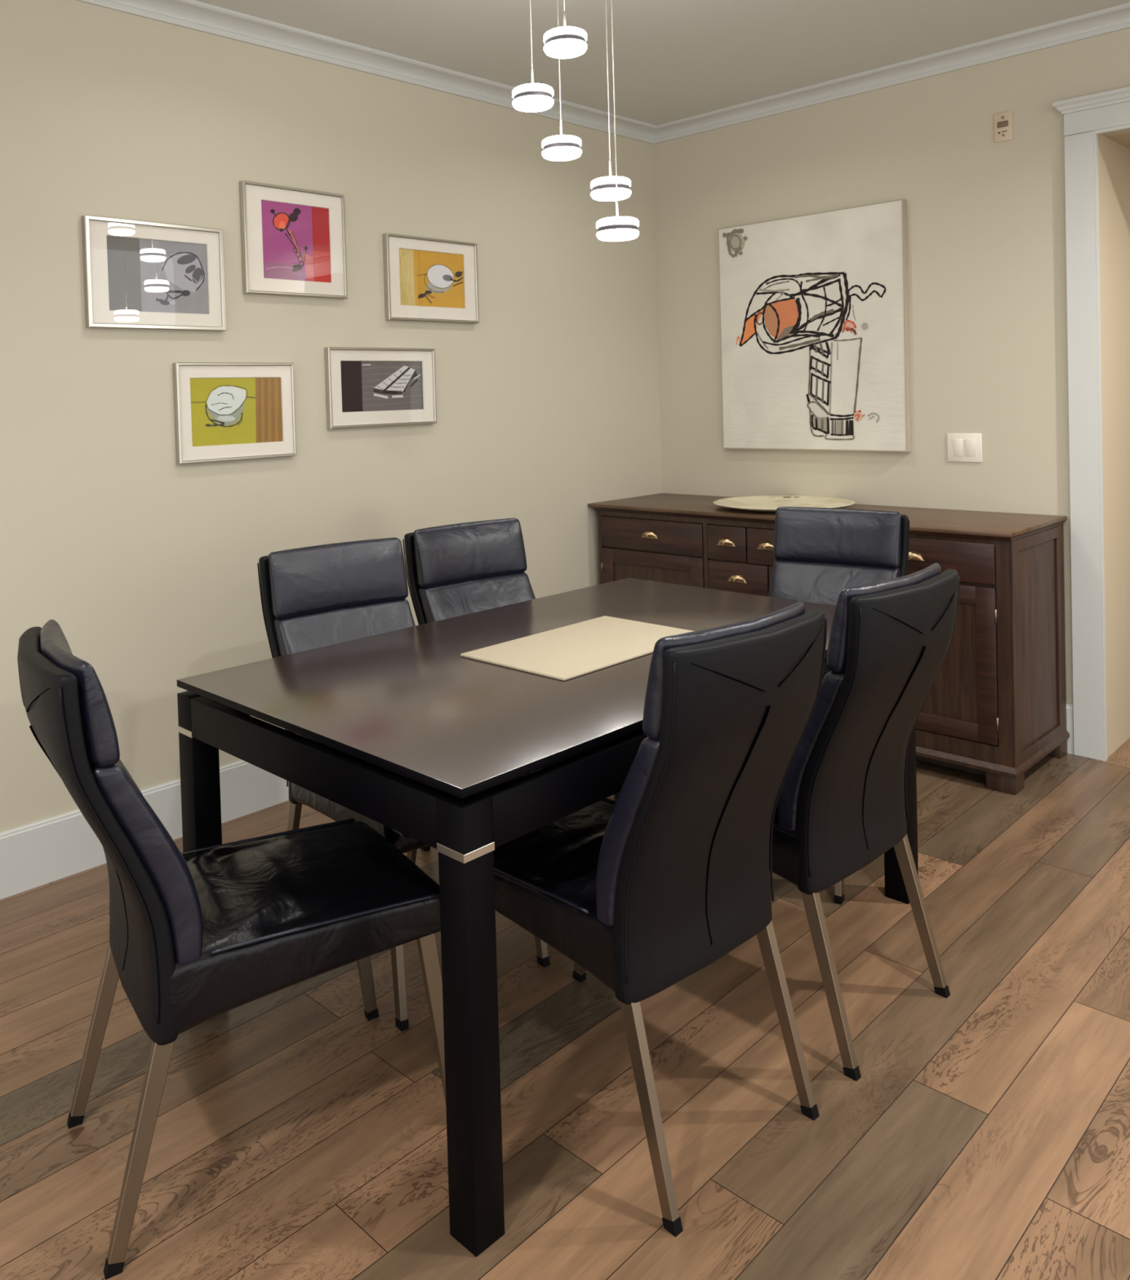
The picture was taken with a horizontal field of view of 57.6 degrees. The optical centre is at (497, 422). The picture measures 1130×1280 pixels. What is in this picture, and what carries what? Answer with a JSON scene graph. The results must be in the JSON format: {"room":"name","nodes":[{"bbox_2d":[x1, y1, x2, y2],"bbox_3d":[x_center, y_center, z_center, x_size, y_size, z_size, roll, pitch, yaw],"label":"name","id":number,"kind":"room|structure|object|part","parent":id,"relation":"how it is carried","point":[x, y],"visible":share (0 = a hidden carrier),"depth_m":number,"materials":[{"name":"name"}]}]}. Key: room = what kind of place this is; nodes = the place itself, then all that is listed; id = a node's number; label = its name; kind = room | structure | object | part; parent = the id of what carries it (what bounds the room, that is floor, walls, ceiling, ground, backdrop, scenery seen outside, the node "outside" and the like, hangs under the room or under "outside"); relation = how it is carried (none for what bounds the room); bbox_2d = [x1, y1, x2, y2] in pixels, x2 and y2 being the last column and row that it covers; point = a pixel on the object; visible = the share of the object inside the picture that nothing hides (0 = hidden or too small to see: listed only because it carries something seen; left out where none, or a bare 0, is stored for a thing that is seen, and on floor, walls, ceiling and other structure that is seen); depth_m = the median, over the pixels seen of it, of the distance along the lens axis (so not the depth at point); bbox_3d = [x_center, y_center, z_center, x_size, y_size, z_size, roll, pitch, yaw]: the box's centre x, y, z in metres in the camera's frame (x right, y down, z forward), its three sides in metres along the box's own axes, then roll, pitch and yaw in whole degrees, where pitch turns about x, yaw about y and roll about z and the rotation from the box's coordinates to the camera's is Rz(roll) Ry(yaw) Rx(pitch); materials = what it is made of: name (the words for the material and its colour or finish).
{"room":"dining room","nodes":[
{"label":"dining room","id":0,"kind":"room"},
{"bbox_2d":[0,0,662,832],"bbox_3d":[-1.359,0.013,3.023,6.120,2.630,0.150,-3,2,-44],"label":"wall","id":1,"kind":"structure","parent":0,"point":[145,562],"depth_m":3.42,"materials":[{"name":"paint"}]},
{"bbox_2d":[0,760,288,899],"bbox_3d":[-1.309,1.239,2.952,5.999,0.181,0.015,-3,2,-44],"label":"baseboard","id":2,"kind":"structure","parent":1,"relation":"attached to","point":[49,850],"depth_m":3.02,"materials":[{"name":"white paint"}]},
{"bbox_2d":[81,214,226,331],"bbox_3d":[-1.059,-0.456,3.194,0.452,0.331,0.026,-3,2,-44],"label":"picture frame","id":3,"kind":"object","parent":1,"relation":"attached to","point":[139,274],"visible":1,"depth_m":3.18,"materials":[{"name":"silver metal"}]},
{"bbox_2d":[106,235,208,314],"bbox_3d":[-1.055,-0.456,3.199,0.337,0.232,0.001,-3,2,-44],"label":"print","id":4,"kind":"object","parent":3,"relation":"attached to","point":[146,274],"depth_m":3.19},
{"bbox_2d":[173,362,297,463],"bbox_3d":[-0.859,-0.037,3.387,0.433,0.320,0.026,-3,2,-44],"label":"picture frame","id":5,"kind":"object","parent":1,"relation":"attached to","point":[224,411],"visible":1,"depth_m":3.38,"materials":[{"name":"silver metal"}]},
{"bbox_2d":[190,377,283,446],"bbox_3d":[-0.858,-0.037,3.389,0.347,0.230,0.001,-3,2,-44],"label":"print","id":6,"kind":"object","parent":5,"relation":"attached to","point":[224,411],"depth_m":3.39},
{"bbox_2d":[239,180,347,299],"bbox_3d":[-0.698,-0.623,3.546,0.410,0.372,0.026,-3,2,-44],"label":"picture frame","id":7,"kind":"object","parent":1,"relation":"attached to","point":[293,241],"visible":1,"depth_m":3.54,"materials":[{"name":"silver metal"}]},
{"bbox_2d":[261,200,331,282],"bbox_3d":[-0.695,-0.624,3.551,0.284,0.271,0.001,-3,2,-44],"label":"print","id":8,"kind":"object","parent":7,"relation":"attached to","point":[296,234],"depth_m":3.55},
{"bbox_2d":[324,346,436,428],"bbox_3d":[-0.425,-0.131,3.811,0.497,0.289,0.026,-3,2,-44],"label":"picture frame","id":9,"kind":"object","parent":1,"relation":"attached to","point":[366,387],"visible":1,"depth_m":3.80,"materials":[{"name":"silver metal"}]},
{"bbox_2d":[340,360,423,412],"bbox_3d":[-0.425,-0.135,3.812,0.394,0.195,0.001,-3,2,-44],"label":"print","id":10,"kind":"object","parent":9,"relation":"attached to","point":[366,386],"depth_m":3.81},
{"bbox_2d":[382,233,479,324],"bbox_3d":[-0.251,-0.552,3.982,0.460,0.322,0.026,-3,2,-44],"label":"picture frame","id":11,"kind":"object","parent":1,"relation":"attached to","point":[426,279],"visible":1,"depth_m":3.97,"materials":[{"name":"silver metal"}]},
{"bbox_2d":[399,248,464,308],"bbox_3d":[-0.252,-0.556,3.982,0.342,0.223,0.001,-3,2,-44],"label":"print","id":12,"kind":"object","parent":11,"relation":"attached to","point":[429,277],"depth_m":3.98},
{"bbox_2d":[75,0,1129,144],"bbox_3d":[0.359,-1.278,1.107,6.000,0.058,5.000,-3,2,-44],"label":"trim","id":13,"kind":"structure","parent":1,"relation":"attached to","point":[193,15],"depth_m":3.85,"materials":[{"name":"white paint"}]},
{"bbox_2d":[0,737,1129,1279],"bbox_3d":[0.657,1.335,1.359,10.218,0.050,5.536,-3,2,-44],"label":"floor","id":14,"kind":"structure","parent":0,"point":[983,1133],"depth_m":1.98,"materials":[{"name":"brown wood"}]},
{"bbox_2d":[17,619,445,1279],"bbox_3d":[-0.487,0.845,1.913,0.712,0.970,0.430,-2,2,-30],"label":"dining chair","id":15,"kind":"object","parent":14,"relation":"on","point":[194,940],"visible":0.98,"depth_m":1.74,"materials":[{"name":"black leather"}]},
{"bbox_3d":[-0.762,1.143,1.974,0.125,0.360,0.022,-2,2,-26],"label":"leg","id":16,"kind":"part","parent":15,"relation":"part of","materials":[{"name":"metal"}]},
{"bbox_3d":[-0.712,0.695,1.779,0.200,0.624,0.428,-2,2,-30],"label":"backrest","id":17,"kind":"part","parent":15,"relation":"part of","materials":[{"name":"black leather"}]},
{"bbox_3d":[-0.568,1.145,1.645,0.125,0.360,0.022,-3,2,-34],"label":"leg","id":18,"kind":"part","parent":15,"relation":"part of","materials":[{"name":"metal"}]},
{"bbox_2d":[88,758,202,964],"bbox_3d":[-0.668,0.718,1.805,0.193,0.360,0.405,-2,2,-30],"label":"cushion","id":19,"kind":"object","parent":15,"relation":"on","point":[153,896],"depth_m":1.64,"materials":[{"name":"black leather"}]},
{"bbox_3d":[-0.410,0.919,1.958,0.533,0.151,0.414,-2,2,-30],"label":"seat","id":20,"kind":"part","parent":15,"relation":"part of","materials":[{"name":"black leather"}]},
{"bbox_3d":[-0.304,1.113,2.243,0.079,0.376,0.025,-3,2,-40],"label":"leg","id":21,"kind":"part","parent":15,"relation":"part of","materials":[{"name":"metal"}]},
{"bbox_3d":[-0.111,1.115,1.915,0.079,0.376,0.025,-2,1,-21],"label":"leg","id":22,"kind":"part","parent":15,"relation":"part of","materials":[{"name":"metal"}]},
{"bbox_2d":[257,537,550,1031],"bbox_3d":[-0.265,0.822,2.607,0.430,0.970,0.711,-3,2,-36],"label":"dining chair","id":23,"kind":"object","parent":14,"relation":"on","point":[322,595],"visible":0.35,"depth_m":2.74,"materials":[{"name":"black leather"}]},
{"bbox_3d":[-0.420,0.661,2.810,0.428,0.624,0.200,-3,2,-36],"label":"backrest","id":24,"kind":"part","parent":23,"relation":"part of","materials":[{"name":"black leather"}]},
{"bbox_3d":[-0.539,1.119,2.676,0.022,0.360,0.125,-3,2,-40],"label":"leg","id":25,"kind":"part","parent":23,"relation":"part of","materials":[{"name":"metal"}]},
{"bbox_2d":[273,599,415,749],"bbox_3d":[-0.390,0.686,2.770,0.405,0.360,0.193,-3,2,-36],"label":"cushion","id":26,"kind":"object","parent":23,"relation":"on","point":[299,630],"depth_m":2.76,"materials":[{"name":"black leather"}]},
{"bbox_3d":[-0.223,1.110,2.248,0.025,0.376,0.079,-2,2,-26],"label":"leg","id":27,"kind":"part","parent":23,"relation":"part of","materials":[{"name":"metal"}]},
{"bbox_3d":[-0.211,0.899,2.539,0.414,0.151,0.533,-3,2,-36],"label":"seat","id":28,"kind":"part","parent":23,"relation":"part of","materials":[{"name":"black leather"}]},
{"bbox_3d":[-0.230,1.105,2.902,0.022,0.360,0.125,-3,2,-32],"label":"leg","id":29,"kind":"part","parent":23,"relation":"part of","materials":[{"name":"metal"}]},
{"bbox_3d":[0.083,1.096,2.472,0.079,0.376,0.025,0,2,44],"label":"leg","id":30,"kind":"part","parent":23,"relation":"part of","materials":[{"name":"metal"}]},
{"bbox_2d":[402,518,642,851],"bbox_3d":[0.089,0.802,2.996,0.430,0.970,0.712,-3,2,-37],"label":"dining chair","id":31,"kind":"object","parent":14,"relation":"on","point":[464,568],"visible":0.38,"depth_m":3.16,"materials":[{"name":"black leather"}]},
{"bbox_3d":[-0.071,0.642,3.196,0.428,0.624,0.200,-3,2,-37],"label":"backrest","id":32,"kind":"part","parent":31,"relation":"part of","materials":[{"name":"black leather"}]},
{"bbox_2d":[418,572,535,622],"bbox_3d":[-0.040,0.667,3.156,0.405,0.360,0.193,-3,2,-37],"label":"cushion","id":33,"kind":"object","parent":31,"relation":"on","point":[444,598],"depth_m":3.14,"materials":[{"name":"black leather"}]},
{"bbox_3d":[0.143,0.879,2.929,0.414,0.151,0.533,-3,2,-37],"label":"seat","id":34,"kind":"part","parent":31,"relation":"part of","materials":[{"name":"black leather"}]},
{"bbox_2d":[177,577,918,1257],"bbox_3d":[0.202,0.920,2.516,1.608,0.750,0.963,-3,2,-44],"label":"dining table","id":35,"kind":"object","parent":14,"relation":"on","point":[406,701],"visible":0.65,"depth_m":1.93,"materials":[{"name":"brown wood"}]},
{"bbox_3d":[-0.664,0.966,2.308,0.064,0.719,0.064,-3,2,-44],"label":"leg","id":36,"kind":"part","parent":35,"relation":"part of","materials":[{"name":"brown wood"}]},
{"bbox_3d":[-0.043,0.964,1.660,0.064,0.719,0.064,-3,2,-44],"label":"leg","id":37,"kind":"part","parent":35,"relation":"part of","materials":[{"name":"brown wood"}]},
{"bbox_2d":[460,615,693,680],"bbox_3d":[0.218,0.541,2.496,0.535,0.007,0.332,-3,2,-44],"label":"mat","id":38,"kind":"object","parent":35,"relation":"on","point":[567,652],"visible":0.8,"depth_m":2.45,"materials":[{"name":"fabric"}]},
{"bbox_3d":[1.069,0.906,2.726,0.064,0.719,0.064,-3,2,-44],"label":"leg","id":39,"kind":"part","parent":35,"relation":"part of","materials":[{"name":"brown wood"}]},
{"bbox_2d":[493,601,826,1237],"bbox_3d":[0.247,0.822,1.991,0.430,0.970,0.711,-3,2,-40],"label":"dining chair","id":40,"kind":"object","parent":14,"relation":"on","point":[644,890],"visible":0.91,"depth_m":1.76,"materials":[{"name":"black leather"}]},
{"bbox_3d":[0.194,0.899,2.058,0.414,0.151,0.533,-3,2,-40],"label":"seat","id":41,"kind":"part","parent":40,"relation":"part of","materials":[{"name":"black leather"}]},
{"bbox_3d":[0.198,1.095,2.360,0.025,0.376,0.079,-2,2,-30],"label":"leg","id":42,"kind":"part","parent":40,"relation":"part of","materials":[{"name":"metal"}]},
{"bbox_2d":[595,737,659,925],"bbox_3d":[0.376,0.687,1.830,0.405,0.360,0.193,-3,2,-40],"label":"cushion","id":43,"kind":"object","parent":40,"relation":"on","point":[628,874],"depth_m":1.71,"materials":[{"name":"black leather"}]},
{"bbox_3d":[0.250,1.120,1.708,0.022,0.360,0.125,-3,2,-36],"label":"leg","id":44,"kind":"part","parent":40,"relation":"part of","materials":[{"name":"metal"}]},
{"bbox_3d":[0.408,0.662,1.791,0.428,0.624,0.200,-3,2,-40],"label":"backrest","id":45,"kind":"part","parent":40,"relation":"part of","materials":[{"name":"black leather"}]},
{"bbox_3d":[0.542,1.105,1.955,0.022,0.360,0.125,-3,2,-44],"label":"leg","id":46,"kind":"part","parent":40,"relation":"part of","materials":[{"name":"metal"}]},
{"bbox_2d":[613,562,959,1081],"bbox_3d":[0.653,0.801,2.348,0.430,0.970,0.711,-3,2,-42],"label":"dining chair","id":47,"kind":"object","parent":14,"relation":"on","point":[840,807],"visible":0.73,"depth_m":2.09,"materials":[{"name":"black leather"}]},
{"bbox_3d":[0.598,0.878,2.414,0.414,0.151,0.533,-3,2,-42],"label":"seat","id":48,"kind":"part","parent":47,"relation":"part of","materials":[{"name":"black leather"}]},
{"bbox_2d":[777,671,844,831],"bbox_3d":[0.787,0.666,2.192,0.405,0.360,0.193,-3,2,-42],"label":"cushion","id":49,"kind":"object","parent":47,"relation":"on","point":[811,797],"depth_m":2.07,"materials":[{"name":"black leather"}]},
{"bbox_3d":[0.665,1.099,2.066,0.022,0.360,0.125,-3,2,-38],"label":"leg","id":50,"kind":"part","parent":47,"relation":"part of","materials":[{"name":"metal"}]},
{"bbox_3d":[0.820,0.641,2.154,0.428,0.624,0.200,-3,2,-42],"label":"backrest","id":51,"kind":"part","parent":47,"relation":"part of","materials":[{"name":"black leather"}]},
{"bbox_3d":[0.949,1.085,2.321,0.125,0.360,0.022,0,2,44],"label":"leg","id":52,"kind":"part","parent":47,"relation":"part of","materials":[{"name":"metal"}]},
{"bbox_2d":[587,493,1069,795],"bbox_3d":[1.255,0.789,4.195,0.562,0.870,1.816,-3,2,-44],"label":"sideboard","id":53,"kind":"object","parent":14,"relation":"on","point":[994,707],"visible":0.41,"depth_m":3.57,"materials":[{"name":"brown wood"}]},
{"bbox_3d":[0.649,0.484,4.421,0.025,0.034,0.088,-3,2,-44],"label":"handle","id":54,"kind":"part","parent":53,"relation":"part of","materials":[{"name":"gold metal"}]},
{"bbox_3d":[0.675,0.824,4.445,0.008,0.406,0.424,-3,2,-44],"label":"door panel","id":55,"kind":"part","parent":53,"relation":"part of","materials":[{"name":"brown wood"}]},
{"bbox_3d":[0.664,0.489,4.435,0.016,0.135,0.540,-3,2,-44],"label":"drawer","id":56,"kind":"part","parent":53,"relation":"part of","materials":[{"name":"brown wood"}]},
{"bbox_3d":[0.673,0.824,4.443,0.018,0.522,0.540,-3,2,-44],"label":"door","id":57,"kind":"part","parent":53,"relation":"part of","materials":[{"name":"brown wood"}]},
{"bbox_3d":[0.919,0.484,4.146,0.025,0.034,0.088,-3,2,-44],"label":"handle","id":58,"kind":"part","parent":53,"relation":"part of","materials":[{"name":"gold metal"}]},
{"bbox_3d":[0.933,0.490,4.159,0.016,0.139,0.181,-3,2,-44],"label":"drawer","id":59,"kind":"part","parent":53,"relation":"part of","materials":[{"name":"brown wood"}]},
{"bbox_3d":[0.956,0.627,4.115,0.025,0.034,0.088,-3,2,-44],"label":"handle","id":60,"kind":"part","parent":53,"relation":"part of","materials":[{"name":"gold metal"}]},
{"bbox_3d":[0.970,0.632,4.129,0.016,0.133,0.276,-3,2,-44],"label":"drawer","id":61,"kind":"part","parent":53,"relation":"part of","materials":[{"name":"brown wood"}]},
{"bbox_3d":[1.063,0.489,4.026,0.016,0.139,0.181,-3,2,-44],"label":"drawer","id":62,"kind":"part","parent":53,"relation":"part of","materials":[{"name":"brown wood"}]},
{"bbox_3d":[1.049,0.484,4.012,0.025,0.034,0.088,-3,2,-44],"label":"handle","id":63,"kind":"part","parent":53,"relation":"part of","materials":[{"name":"gold metal"}]},
{"bbox_3d":[1.166,0.632,3.928,0.016,0.133,0.274,-3,2,-44],"label":"drawer","id":64,"kind":"part","parent":53,"relation":"part of","materials":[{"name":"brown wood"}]},
{"bbox_2d":[713,494,854,511],"bbox_3d":[1.185,0.342,4.253,0.565,0.025,0.565,-3,2,-44],"label":"serving platter","id":65,"kind":"object","parent":53,"relation":"on","point":[771,503],"visible":0.84,"depth_m":4.32,"materials":[{"name":"beige ceramic"}]},
{"bbox_3d":[1.241,0.379,4.179,0.539,0.016,1.804,-3,2,-44],"label":"cornice","id":66,"kind":"part","parent":53,"relation":"part of","materials":[{"name":"brown wood"}]},
{"bbox_3d":[1.451,0.469,3.599,0.025,0.034,0.088,-3,2,-44],"label":"handle","id":67,"kind":"part","parent":53,"relation":"part of","materials":[{"name":"gold metal"}]},
{"bbox_3d":[1.476,0.818,3.623,0.008,0.412,0.440,-3,2,-44],"label":"door panel","id":68,"kind":"part","parent":53,"relation":"part of","materials":[{"name":"brown wood"}]},
{"bbox_3d":[1.116,1.187,4.043,0.015,0.030,1.590,-3,2,-44],"label":"kick rail","id":69,"kind":"part","parent":53,"relation":"part of","materials":[{"name":"brown wood"}]},
{"bbox_3d":[1.465,0.474,3.613,0.016,0.136,0.556,-3,2,-44],"label":"drawer","id":70,"kind":"part","parent":53,"relation":"part of","materials":[{"name":"brown wood"}]},
{"bbox_3d":[1.474,0.818,3.621,0.018,0.528,0.556,-3,2,-44],"label":"door","id":71,"kind":"part","parent":53,"relation":"part of","materials":[{"name":"brown wood"}]},
{"bbox_3d":[1.266,1.150,4.197,0.536,0.028,1.804,-3,2,-44],"label":"moulding","id":72,"kind":"part","parent":53,"relation":"part of","materials":[{"name":"brown wood"}]},
{"bbox_3d":[1.884,0.760,3.560,0.511,0.753,0.008,-3,2,-44],"label":"frame","id":73,"kind":"part","parent":53,"relation":"part of","materials":[{"name":"brown wood"}]},
{"bbox_2d":[768,506,909,904],"bbox_3d":[0.941,0.775,3.094,0.430,0.970,0.711,-1,2,37],"label":"dining chair","id":74,"kind":"object","parent":14,"relation":"on","point":[819,553],"visible":0.29,"depth_m":3.28,"materials":[{"name":"black leather"}]},
{"bbox_2d":[768,559,899,657],"bbox_3d":[1.061,0.632,3.255,0.405,0.360,0.193,-1,2,37],"label":"cushion","id":75,"kind":"object","parent":74,"relation":"on","point":[821,581],"depth_m":3.27,"materials":[{"name":"black leather"}]},
{"bbox_3d":[0.911,1.065,2.736,0.025,0.376,0.079,-1,2,27],"label":"leg","id":76,"kind":"part","parent":74,"relation":"part of","materials":[{"name":"metal"}]},
{"bbox_3d":[1.091,0.606,3.295,0.428,0.624,0.200,-1,2,37],"label":"backrest","id":77,"kind":"part","parent":74,"relation":"part of","materials":[{"name":"black leather"}]},
{"bbox_2d":[195,0,1129,125],"bbox_3d":[0.347,-1.359,1.201,6.120,0.100,5.150,-3,2,-44],"label":"ceiling","id":78,"kind":"structure","parent":0,"point":[674,60],"depth_m":3.64,"materials":[{"name":"paint"}]},
{"bbox_2d":[511,0,639,241],"bbox_3d":[0.200,-0.898,2.616,0.340,0.880,0.340,-3,2,-44],"label":"pendant light","id":79,"kind":"object","parent":78,"relation":"hanging from","point":[565,42],"visible":1,"depth_m":2.58,"materials":[{"name":"frosted white glass"},{"name":"metal"}]},
{"bbox_3d":[0.084,-1.082,2.614,0.006,0.466,0.006,-3,2,-44],"label":"cord","id":80,"kind":"part","parent":79,"relation":"part of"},
{"bbox_2d":[512,94,553,111],"bbox_3d":[0.091,-0.814,2.620,0.106,0.017,0.106,-3,2,-44],"label":"diffuser","id":81,"kind":"object","parent":79,"relation":"attached to","point":[523,103],"depth_m":2.59,"materials":[{"name":"white"}]},
{"bbox_3d":[0.162,-1.034,2.718,0.006,0.571,0.006,-3,2,-44],"label":"cord","id":82,"kind":"part","parent":79,"relation":"part of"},
{"bbox_2d":[542,146,581,160],"bbox_3d":[0.171,-0.714,2.725,0.106,0.017,0.106,-3,2,-44],"label":"diffuser","id":83,"kind":"object","parent":79,"relation":"attached to","point":[548,153],"depth_m":2.70,"materials":[{"name":"white"}]},
{"bbox_3d":[0.160,-1.130,2.497,0.006,0.368,0.006,-3,2,-44],"label":"cord","id":84,"kind":"part","parent":79,"relation":"part of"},
{"bbox_2d":[543,38,586,58],"bbox_3d":[0.166,-0.911,2.502,0.106,0.017,0.106,-3,2,-44],"label":"diffuser","id":85,"kind":"object","parent":79,"relation":"attached to","point":[559,48],"depth_m":2.48,"materials":[{"name":"white"}]},
{"bbox_3d":[0.288,-0.978,2.687,0.006,0.689,0.006,-3,2,-44],"label":"cord","id":86,"kind":"part","parent":79,"relation":"part of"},
{"bbox_2d":[591,187,631,201],"bbox_3d":[0.299,-0.599,2.696,0.106,0.017,0.106,-3,2,-44],"label":"diffuser","id":87,"kind":"object","parent":79,"relation":"attached to","point":[605,194],"depth_m":2.66,"materials":[{"name":"white"}]},
{"bbox_3d":[0.288,-0.911,2.550,0.006,0.817,0.006,-3,2,-44],"label":"cord","id":88,"kind":"part","parent":79,"relation":"part of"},
{"bbox_2d":[596,228,639,241],"bbox_3d":[0.301,-0.467,2.560,0.106,0.017,0.106,-3,2,-44],"label":"diffuser","id":89,"kind":"object","parent":79,"relation":"attached to","point":[603,234],"depth_m":2.53,"materials":[{"name":"white"}]},
{"bbox_2d":[653,27,1129,703],"bbox_3d":[2.585,-0.108,3.273,0.120,2.630,5.000,-3,2,-44],"label":"wall","id":90,"kind":"structure","parent":0,"point":[986,218],"depth_m":4.04,"materials":[{"name":"paint"}]},
{"bbox_2d":[717,198,911,452],"bbox_3d":[1.341,-0.386,4.421,0.036,1.012,0.866,-3,2,-44],"label":"wall art","id":91,"kind":"object","parent":90,"relation":"attached to","point":[814,307],"visible":1,"depth_m":4.37,"materials":[{"name":"fabric"}]},
{"bbox_2d":[946,433,982,462],"bbox_3d":[1.814,0.099,3.981,0.010,0.112,0.131,-3,2,-44],"label":"light switch","id":92,"kind":"object","parent":90,"relation":"attached to","point":[961,447],"visible":1,"depth_m":3.98,"materials":[{"name":"plastic"}]},
{"bbox_2d":[993,110,1013,142],"bbox_3d":[1.893,-1.107,3.835,0.011,0.108,0.066,-3,2,-44],"label":"wall plate","id":93,"kind":"object","parent":90,"relation":"attached to","point":[1002,122],"visible":1,"depth_m":3.83,"materials":[{"name":"beige plastic"}]},
{"bbox_2d":[1066,702,1073,754],"bbox_3d":[1.470,1.123,4.386,0.015,0.181,1.811,-3,2,-44],"label":"baseboard","id":94,"kind":"structure","parent":90,"relation":"attached to","point":[1069,725],"depth_m":3.74,"materials":[{"name":"white paint"}]},
{"bbox_2d":[1063,131,1106,761],"bbox_3d":[2.109,0.092,3.675,0.024,2.239,0.102,-3,2,-44],"label":"trim","id":95,"kind":"structure","parent":90,"relation":"attached to","point":[1081,150],"depth_m":3.66,"materials":[{"name":"white paint"}]},
{"bbox_2d":[1052,86,1129,115],"bbox_3d":[2.484,-1.128,3.200,0.050,0.042,1.369,-3,2,-44],"label":"trim","id":96,"kind":"structure","parent":90,"relation":"attached to","point":[1121,95],"depth_m":3.59,"materials":[{"name":"white paint"}]},
{"bbox_2d":[1063,101,1129,136],"bbox_3d":[2.499,-1.069,3.208,0.022,0.078,1.321,-3,2,-44],"label":"trim","id":97,"kind":"structure","parent":90,"relation":"attached to","point":[1116,114],"depth_m":3.60,"materials":[{"name":"white paint"}]},
{"bbox_2d":[1093,124,1129,134],"bbox_3d":[2.502,-1.024,3.214,0.024,0.012,1.125,-3,2,-44],"label":"trim","id":98,"kind":"structure","parent":90,"relation":"attached to","point":[1126,126],"depth_m":3.57,"materials":[{"name":"white paint"}]},
{"bbox_2d":[1106,137,1129,750],"bbox_3d":[2.896,-0.031,4.464,1.980,2.400,0.120,-3,2,-44],"label":"wall","id":99,"kind":"structure","parent":0,"point":[1117,156],"depth_m":3.82,"materials":[{"name":"paint"}]},
{"bbox_2d":[1097,133,1115,757],"bbox_3d":[2.189,0.089,3.690,0.120,2.240,0.002,-3,2,-44],"label":"door frame","id":100,"kind":"structure","parent":99,"relation":"attached to","point":[1102,180],"depth_m":3.70,"materials":[{"name":"paint"}]},
{"bbox_2d":[1106,132,1129,149],"bbox_3d":[3.358,-1.122,3.931,1.980,0.100,1.295,-3,2,-44],"label":"ceiling","id":101,"kind":"structure","parent":0,"point":[1123,140],"depth_m":3.75,"materials":[{"name":"paint"}]}
]}

